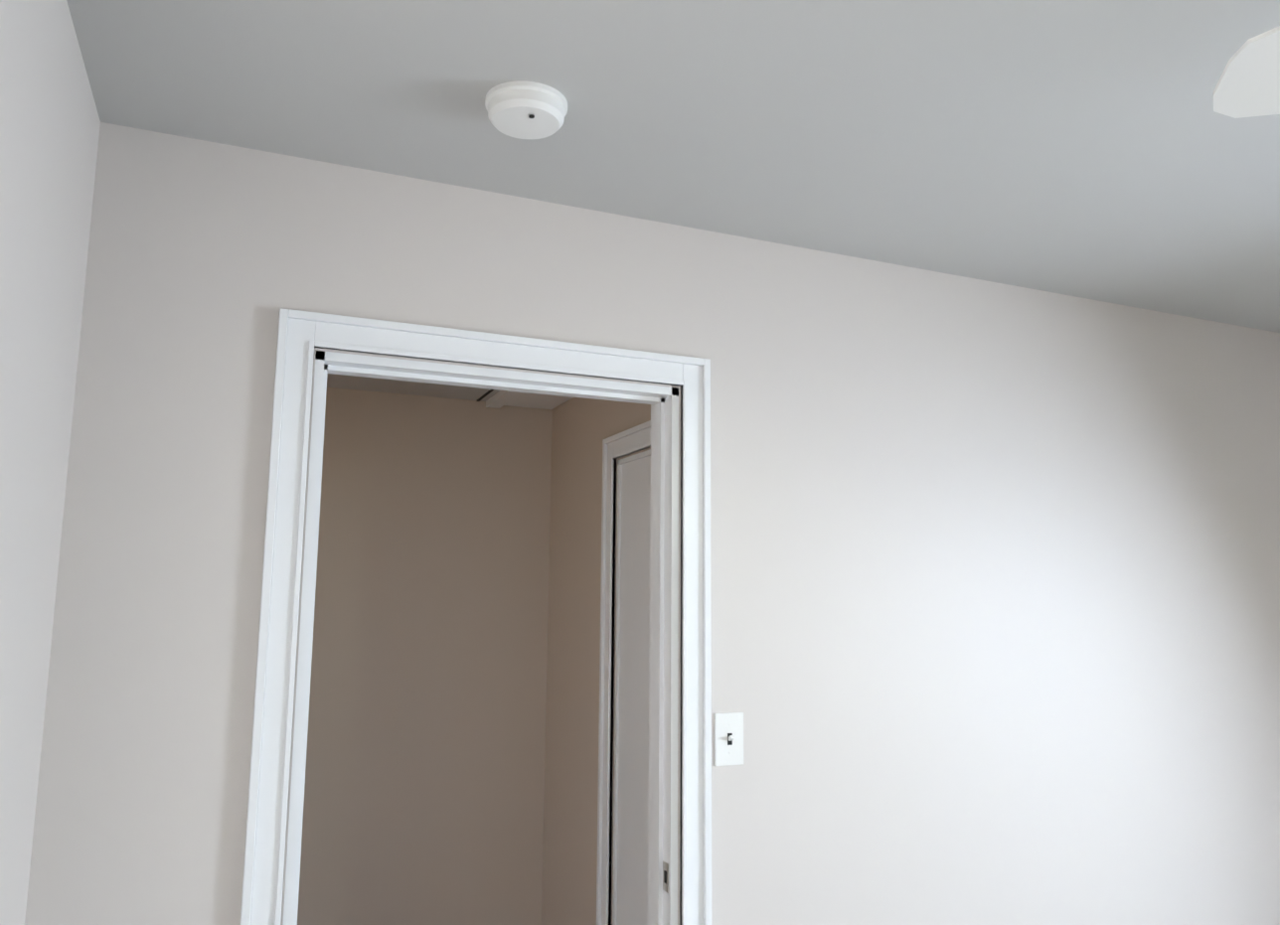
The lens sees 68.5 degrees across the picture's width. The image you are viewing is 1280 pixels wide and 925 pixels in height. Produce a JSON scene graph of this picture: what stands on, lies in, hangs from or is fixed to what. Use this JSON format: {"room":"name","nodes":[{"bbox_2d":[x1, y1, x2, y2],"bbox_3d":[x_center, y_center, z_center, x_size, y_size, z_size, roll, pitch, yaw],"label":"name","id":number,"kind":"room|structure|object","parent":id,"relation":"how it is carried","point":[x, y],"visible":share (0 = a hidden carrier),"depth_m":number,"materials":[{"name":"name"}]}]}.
{"room":"bedroom","nodes":[
{"label":"bedroom","id":0,"kind":"room"},
{"bbox_2d":[0,0,100,924],"bbox_3d":[-0.435,0.350,0.091,0.120,2.440,3.300,4,-9,-23],"label":"wall","id":1,"kind":"structure","parent":0,"point":[50,122],"depth_m":1.40,"materials":[{"name":"white paint"}]},
{"bbox_2d":[326,373,500,401],"bbox_3d":[-1.386,-0.465,2.384,2.830,0.200,1.180,4,-9,-23],"label":"ceiling","id":2,"kind":"structure","parent":0,"point":[398,387],"depth_m":3.15,"materials":[{"name":"grey paint"}]},
{"bbox_2d":[476,389,573,409],"bbox_3d":[-0.270,-0.260,2.978,0.280,0.022,0.925,4,-9,-23],"label":"ceiling hatch","id":3,"kind":"object","parent":2,"relation":"attached to","point":[500,399],"visible":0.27,"depth_m":3.28,"materials":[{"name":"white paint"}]},
{"bbox_2d":[297,387,552,924],"bbox_3d":[-1.653,0.726,2.818,3.070,2.440,0.120,4,-9,-23],"label":"wall","id":4,"kind":"structure","parent":0,"point":[424,785],"depth_m":3.17,"materials":[{"name":"beige paint"}]},
{"bbox_2d":[541,397,650,924],"bbox_3d":[-0.041,0.737,2.805,0.120,2.440,1.180,4,-9,-23],"label":"wall","id":5,"kind":"structure","parent":0,"point":[582,428],"depth_m":3.06,"materials":[{"name":"beige paint"}]},
{"bbox_2d":[596,420,650,924],"bbox_3d":[0.060,0.902,2.516,0.141,2.033,0.601,4,-9,-23],"label":"door","id":6,"kind":"structure","parent":5,"relation":"attached to","point":[631,796],"depth_m":2.68,"materials":[{"name":"white paint"}]},
{"bbox_2d":[24,122,1279,924],"bbox_3d":[0.667,0.686,2.407,4.000,2.440,0.120,4,-9,-23],"label":"wall","id":7,"kind":"structure","parent":0,"point":[994,590],"depth_m":2.29,"materials":[{"name":"white paint"}]},
{"bbox_2d":[240,308,711,924],"bbox_3d":[-0.312,0.781,1.966,0.956,2.113,0.162,4,-9,-23],"label":"door frame","id":8,"kind":"structure","parent":7,"relation":"attached to","point":[302,336],"depth_m":2.04,"materials":[{"name":"white paint"}]},
{"bbox_2d":[714,712,743,766],"bbox_3d":[0.206,0.629,2.137,0.072,0.116,0.019,4,-9,-23],"label":"switch plate","id":9,"kind":"object","parent":7,"relation":"attached to","point":[728,738],"visible":1,"depth_m":2.14,"materials":[{"name":"white plastic"}]},
{"bbox_2d":[66,0,1279,332],"bbox_3d":[1.356,-0.795,1.031,4.000,0.120,3.540,4,-9,-23],"label":"ceiling","id":10,"kind":"structure","parent":0,"point":[1096,149],"depth_m":1.74,"materials":[{"name":"grey paint"}]},
{"bbox_2d":[484,80,567,139],"bbox_3d":[-0.206,-0.630,1.701,0.148,0.044,0.148,4,-9,-23],"label":"smoke detector","id":11,"kind":"object","parent":10,"relation":"attached to","point":[523,109],"visible":1,"depth_m":1.66,"materials":[{"name":"white plastic"}]},
{"bbox_2d":[1212,25,1279,118],"bbox_3d":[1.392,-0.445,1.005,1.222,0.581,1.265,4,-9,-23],"label":"ceiling light","id":12,"kind":"object","parent":10,"relation":"attached to","point":[1247,84],"visible":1,"depth_m":1.16,"materials":[{"name":"white"}]}
]}

